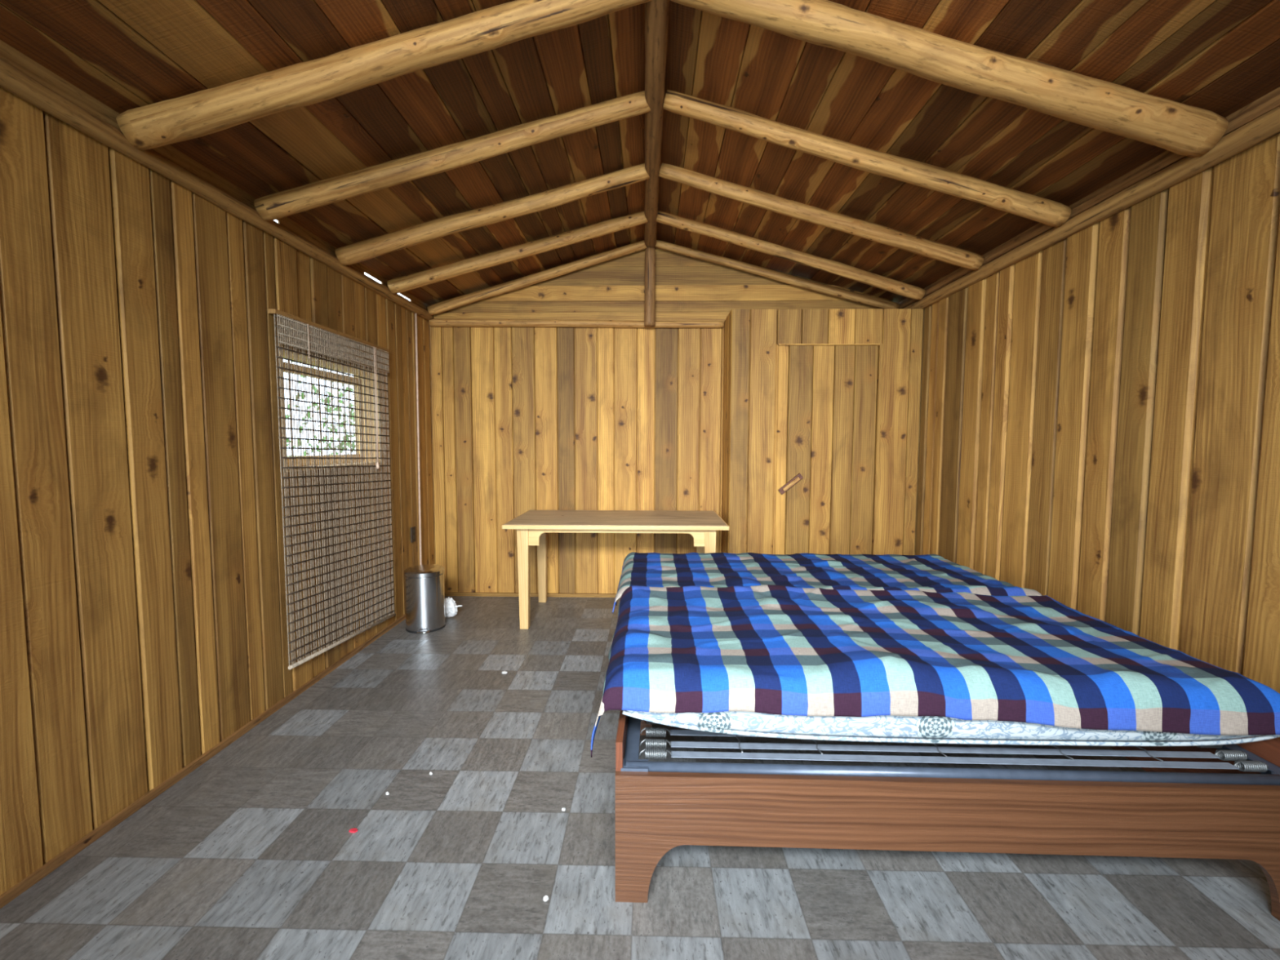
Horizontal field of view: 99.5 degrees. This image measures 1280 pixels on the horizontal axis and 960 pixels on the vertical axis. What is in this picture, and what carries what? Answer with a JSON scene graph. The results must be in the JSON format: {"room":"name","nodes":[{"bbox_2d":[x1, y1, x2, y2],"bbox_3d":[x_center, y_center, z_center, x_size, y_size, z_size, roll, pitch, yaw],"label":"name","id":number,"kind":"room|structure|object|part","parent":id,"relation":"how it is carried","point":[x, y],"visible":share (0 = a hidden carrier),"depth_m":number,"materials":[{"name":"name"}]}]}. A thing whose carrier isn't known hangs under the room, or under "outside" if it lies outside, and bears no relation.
{"room":"cabin bedroom","nodes":[
{"label":"cabin bedroom","id":0,"kind":"room"},
{"bbox_2d":[0,87,434,895],"bbox_3d":[-1.908,0.021,1.834,0.104,2.400,5.780,0,4,1],"label":"wall","id":1,"kind":"structure","parent":0,"point":[144,621],"depth_m":2.01,"materials":[{"name":"brown wood"}]},
{"bbox_2d":[0,613,405,908],"bbox_3d":[-1.854,1.204,1.914,0.018,0.028,5.780,0,4,1],"label":"baseboard","id":2,"kind":"structure","parent":1,"relation":"attached to","point":[20,887],"depth_m":2.08,"materials":[{"name":"brown wood"}]},
{"bbox_2d":[0,40,428,311],"bbox_3d":[-1.857,-1.266,1.746,0.008,0.140,5.780,0,4,1],"label":"trim","id":3,"kind":"structure","parent":1,"relation":"attached to","point":[11,55],"depth_m":2.10,"materials":[{"name":"brown wood"}]},
{"bbox_2d":[0,58,434,320],"bbox_3d":[-1.845,-1.185,1.751,0.079,0.079,5.780,0,4,1],"label":"wall plate","id":4,"kind":"object","parent":1,"relation":"on","point":[12,80],"visible":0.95,"depth_m":2.07,"materials":[{"name":"brown wood"}]},
{"bbox_2d":[277,347,384,471],"bbox_3d":[-1.914,-0.395,3.297,0.210,0.800,1.185,0,4,1],"label":"window","id":5,"kind":"structure","parent":1,"relation":"in","point":[292,353],"depth_m":3.32,"materials":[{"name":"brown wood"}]},
{"bbox_3d":[-1.943,-0.381,3.279,0.005,0.475,0.855,0,4,1],"label":"pane","id":6,"kind":"part","parent":5,"relation":"part of","materials":[{"name":"clear glass"}]},
{"bbox_3d":[-1.942,-0.379,3.279,0.035,0.570,0.945,0,4,1],"label":"sash","id":7,"kind":"part","parent":5,"relation":"part of","materials":[{"name":"brown wood"}]},
{"bbox_2d":[267,308,395,669],"bbox_3d":[-1.800,0.072,3.317,0.057,1.917,1.155,0,4,1],"label":"window blind","id":8,"kind":"object","parent":1,"relation":"attached to","point":[357,353],"visible":1,"depth_m":3.17,"materials":[{"name":"brown wicker"}]},
{"bbox_3d":[-1.788,-0.747,2.923,0.004,0.185,0.006,0,4,1],"label":"lift cord","id":9,"kind":"part","parent":8,"relation":"part of","materials":[{"name":"beige fabric"}]},
{"bbox_3d":[-1.808,-0.874,3.252,0.038,0.022,1.155,0,4,1],"label":"head rail","id":10,"kind":"part","parent":8,"relation":"part of","materials":[{"name":"brown wood"}]},
{"bbox_3d":[-1.801,0.976,3.378,0.020,0.105,1.146,0,4,1],"label":"rail","id":11,"kind":"part","parent":8,"relation":"part of","materials":[{"name":"beige wood"}]},
{"bbox_3d":[-1.774,-0.481,3.648,0.022,0.815,0.033,0,4,1],"label":"pull cord","id":12,"kind":"part","parent":8,"relation":"part of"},
{"bbox_2d":[410,526,415,542],"bbox_3d":[-1.803,0.433,4.311,0.011,0.120,0.070,0,4,1],"label":"wall outlet","id":13,"kind":"object","parent":1,"relation":"attached to","point":[413,528],"visible":1,"depth_m":4.30,"materials":[{"name":"black plastic"}]},
{"bbox_2d":[414,313,422,564],"bbox_3d":[-1.794,-0.164,4.396,0.015,2.360,0.044,0,4,1],"label":"cable","id":14,"kind":"object","parent":1,"relation":"attached to","point":[415,314],"visible":0.84,"depth_m":4.38,"materials":[{"name":"white plastic"}]},
{"bbox_2d":[0,595,1279,959],"bbox_3d":[0.123,1.255,1.878,4.373,0.060,6.180,0,4,1],"label":"floor","id":15,"kind":"structure","parent":0,"point":[252,854],"depth_m":1.73,"materials":[{"name":"tile"}]},
{"bbox_2d":[348,827,357,832],"bbox_3d":[-0.996,1.218,1.886,0.028,0.006,0.017,0,4,1],"label":"paper scrap","id":16,"kind":"object","parent":15,"relation":"on","point":[352,830],"visible":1,"depth_m":1.88,"materials":[{"name":"red paper"}]},
{"bbox_2d":[404,564,445,633],"bbox_3d":[-1.570,0.857,3.950,0.276,0.446,0.324,0,4,1],"label":"pedal bin","id":17,"kind":"object","parent":15,"relation":"on","point":[424,593],"visible":1,"depth_m":3.85,"materials":[{"name":"silver metal"}]},
{"bbox_3d":[-1.569,0.656,3.946,0.276,0.046,0.276,0,4,1],"label":"lid","id":18,"kind":"part","parent":17,"relation":"part of","materials":[{"name":"silver metal"}]},
{"bbox_2d":[444,596,462,617],"bbox_3d":[-1.455,0.982,4.182,0.173,0.158,0.098,0,4,1],"label":"plastic bag","id":19,"kind":"object","parent":15,"relation":"on","point":[451,606],"visible":0.82,"depth_m":4.16,"materials":[{"name":"white plastic"}]},
{"bbox_2d":[542,895,548,901],"bbox_3d":[-0.279,1.239,1.606,0.015,0.006,0.014,-3,5,-40],"label":"paper scrap","id":20,"kind":"object","parent":15,"relation":"on","point":[545,898],"visible":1,"depth_m":1.60,"materials":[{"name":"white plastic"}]},
{"bbox_2d":[502,510,728,629],"bbox_3d":[-0.166,0.675,4.242,1.589,0.775,0.859,0,4,1],"label":"wooden table","id":21,"kind":"object","parent":15,"relation":"on","point":[532,526],"visible":0.9,"depth_m":3.92,"materials":[{"name":"brown wood"}]},
{"bbox_3d":[-0.840,0.709,3.935,0.084,0.746,0.084,0,4,1],"label":"leg","id":22,"kind":"part","parent":21,"relation":"part of","materials":[{"name":"brown wood"}]},
{"bbox_3d":[-0.827,0.664,4.593,0.084,0.746,0.084,0,4,1],"label":"leg","id":23,"kind":"part","parent":21,"relation":"part of","materials":[{"name":"brown wood"}]},
{"bbox_3d":[0.513,0.669,4.567,0.084,0.746,0.084,0,4,1],"label":"leg","id":24,"kind":"part","parent":21,"relation":"part of","materials":[{"name":"brown wood"}]},
{"bbox_3d":[0.500,0.714,3.908,0.084,0.746,0.084,0,4,1],"label":"leg","id":25,"kind":"part","parent":21,"relation":"part of","materials":[{"name":"brown wood"}]},
{"bbox_2d":[615,710,1279,920],"bbox_3d":[0.935,0.980,2.019,1.985,0.475,0.940,0,4,2],"label":"frame","id":26,"kind":"object","parent":15,"relation":"on","point":[1222,801],"visible":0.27,"depth_m":1.56,"materials":[{"name":"brown wood"}]},
{"bbox_3d":[0.949,0.992,2.480,1.985,0.388,0.022,0,4,2],"label":"rail","id":27,"kind":"part","parent":26,"relation":"part of","materials":[{"name":"brown wood"}]},
{"bbox_2d":[622,710,1279,746],"bbox_3d":[0.921,0.666,2.041,1.965,0.172,0.922,0,4,1],"label":"mattress","id":28,"kind":"object","parent":26,"relation":"on","point":[904,726],"visible":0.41,"depth_m":1.59,"materials":[{"name":"white fabric"}]},
{"bbox_2d":[591,584,1279,757],"bbox_3d":[0.880,0.644,2.039,2.028,0.278,0.994,0,4,1],"label":"plaid blanket","id":29,"kind":"object","parent":28,"relation":"on","point":[769,649],"visible":1,"depth_m":1.66,"materials":[{"name":"fabric"}]},
{"bbox_2d":[0,0,1279,305],"bbox_3d":[0.128,-1.559,1.589,4.048,0.584,6.213,0,4,1],"label":"ceiling","id":30,"kind":"structure","parent":0,"point":[1220,57],"depth_m":2.32,"materials":[{"name":"brown wood"}]},
{"bbox_2d":[115,0,651,150],"bbox_3d":[-0.881,-1.507,1.938,1.904,0.644,0.120,0,4,-1],"label":"rafter","id":31,"kind":"object","parent":30,"relation":"attached to","point":[202,113],"visible":1,"depth_m":1.90,"materials":[{"name":"brown wood"}]},
{"bbox_2d":[253,90,650,221],"bbox_3d":[-0.873,-1.550,2.592,1.891,0.627,0.110,0,4,-1],"label":"rafter","id":32,"kind":"object","parent":30,"relation":"attached to","point":[281,204],"visible":1,"depth_m":2.56,"materials":[{"name":"brown wood"}]},
{"bbox_2d":[334,163,649,265],"bbox_3d":[-0.866,-1.599,3.254,1.881,0.628,0.110,0,4,-2],"label":"rafter","id":33,"kind":"object","parent":30,"relation":"attached to","point":[364,250],"visible":0.99,"depth_m":3.22,"materials":[{"name":"brown wood"}]},
{"bbox_2d":[386,210,648,293],"bbox_3d":[-0.859,-1.643,3.905,1.870,0.626,0.105,0,4,-4],"label":"rafter","id":34,"kind":"object","parent":30,"relation":"attached to","point":[404,283],"visible":0.98,"depth_m":3.87,"materials":[{"name":"brown wood"}]},
{"bbox_2d":[427,240,647,315],"bbox_3d":[-0.851,-1.684,4.514,1.852,0.610,0.087,0,4,1],"label":"rafter","id":35,"kind":"object","parent":30,"relation":"attached to","point":[510,286],"visible":0.98,"depth_m":4.49,"materials":[{"name":"brown wood"}]},
{"bbox_2d":[655,240,899,308],"bbox_3d":[1.127,-1.684,4.473,2.017,0.585,0.072,0,4,1],"label":"rafter","id":36,"kind":"object","parent":30,"relation":"attached to","point":[772,274],"visible":0.99,"depth_m":4.45,"materials":[{"name":"brown wood"}]},
{"bbox_2d":[656,210,925,300],"bbox_3d":[1.123,-1.652,4.005,2.017,0.602,0.096,0,4,-3],"label":"rafter","id":37,"kind":"object","parent":30,"relation":"attached to","point":[891,285],"visible":1,"depth_m":3.97,"materials":[{"name":"brown wood"}]},
{"bbox_2d":[658,162,984,271],"bbox_3d":[1.115,-1.605,3.317,2.005,0.608,0.099,0,4,-2],"label":"rafter","id":38,"kind":"object","parent":30,"relation":"attached to","point":[868,230],"visible":1,"depth_m":3.29,"materials":[{"name":"brown wood"}]},
{"bbox_2d":[662,89,1071,226],"bbox_3d":[1.107,-1.560,2.639,1.993,0.610,0.104,0,4,-1],"label":"rafter","id":39,"kind":"object","parent":30,"relation":"attached to","point":[1046,211],"visible":1,"depth_m":2.61,"materials":[{"name":"brown wood"}]},
{"bbox_2d":[670,0,1228,156],"bbox_3d":[1.099,-1.509,1.951,1.989,0.638,0.141,0,4,-1],"label":"rafter","id":40,"kind":"object","parent":30,"relation":"attached to","point":[1178,128],"visible":1,"depth_m":1.91,"materials":[{"name":"brown wood"}]},
{"bbox_2d":[428,239,891,593],"bbox_3d":[0.186,-0.515,4.696,4.173,3.090,0.115,0,4,1],"label":"wall","id":41,"kind":"structure","parent":0,"point":[524,419],"depth_m":4.66,"materials":[{"name":"brown wood"}]},
{"bbox_2d":[444,591,616,597],"bbox_3d":[-0.550,1.012,4.762,2.510,0.030,0.020,0,4,1],"label":"baseboard","id":42,"kind":"structure","parent":41,"relation":"attached to","point":[471,594],"depth_m":4.76,"materials":[{"name":"brown wood"}]},
{"bbox_2d":[429,319,723,328],"bbox_3d":[-0.540,-1.323,4.580,2.480,0.079,0.067,0,4,1],"label":"beam","id":43,"kind":"structure","parent":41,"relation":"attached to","point":[433,322],"depth_m":4.56,"materials":[{"name":"brown wood"}]},
{"bbox_2d":[644,247,655,327],"bbox_3d":[0.081,-1.584,4.466,0.092,0.623,0.093,2,4,21],"label":"post","id":44,"kind":"object","parent":43,"relation":"attached to","point":[650,252],"visible":1,"depth_m":4.43,"materials":[{"name":"brown wood"}]},
{"bbox_2d":[720,308,923,555],"bbox_3d":[1.434,-0.136,4.436,1.463,2.375,0.434,0,4,1],"label":"wall","id":45,"kind":"structure","parent":0,"point":[749,352],"depth_m":4.20,"materials":[{"name":"brown wood"}]},
{"bbox_2d":[774,345,878,554],"bbox_3d":[1.447,0.008,4.226,0.762,2.085,0.072,0,4,1],"label":"door","id":46,"kind":"structure","parent":45,"relation":"in","point":[828,406],"depth_m":4.22,"materials":[{"name":"brown wood"}]},
{"bbox_3d":[1.174,0.030,4.226,0.191,0.166,0.022,0,4,1],"label":"handle","id":47,"kind":"part","parent":46,"relation":"part of","materials":[{"name":"brown metal"}]},
{"bbox_2d":[772,343,883,555],"bbox_3d":[1.452,0.009,4.242,0.806,2.112,0.040,0,4,1],"label":"trim","id":48,"kind":"structure","parent":45,"relation":"attached to","point":[880,345],"depth_m":4.20,"materials":[{"name":"brown wood"}]},
{"bbox_2d":[914,133,1279,693],"bbox_3d":[2.160,0.036,1.754,0.104,2.400,5.780,0,4,1],"label":"wall","id":49,"kind":"structure","parent":0,"point":[1099,437],"depth_m":2.35,"materials":[{"name":"brown wood"}]},
{"bbox_2d":[897,86,1279,308],"bbox_3d":[2.106,-1.256,1.667,0.042,0.150,5.780,0,4,1],"label":"trim","id":50,"kind":"structure","parent":49,"relation":"attached to","point":[1269,101],"depth_m":2.40,"materials":[{"name":"brown wood"}]},
{"bbox_2d":[903,106,1279,309],"bbox_3d":[2.103,-1.178,1.672,0.086,0.089,5.780,0,4,1],"label":"wall plate","id":51,"kind":"object","parent":49,"relation":"on","point":[1267,126],"visible":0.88,"depth_m":2.30,"materials":[{"name":"brown wood"}]},
{"bbox_3d":[0.941,0.598,3.032,1.965,0.172,0.915,0,4,1],"label":"mattress","id":52,"kind":"object","parent":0,"visible":0},
{"bbox_2d":[612,551,1042,613],"bbox_3d":[0.900,0.564,3.035,2.055,0.185,0.999,0,4,1],"label":"plaid blanket","id":53,"kind":"object","parent":52,"relation":"on","point":[931,573],"visible":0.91,"depth_m":2.94,"materials":[{"name":"blue fabric"}]},
{"bbox_3d":[0.068,-0.101,-1.161,3.973,3.061,0.100,0,4,1],"label":"wall","id":54,"kind":"structure","parent":0,"visible":0},
{"bbox_2d":[644,0,670,248],"bbox_3d":[0.059,-1.760,1.668,0.100,0.102,5.771,0,4,1],"label":"ridge beam","id":55,"kind":"structure","parent":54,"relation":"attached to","point":[656,11],"depth_m":2.53,"materials":[{"name":"brown wood"}]}
]}

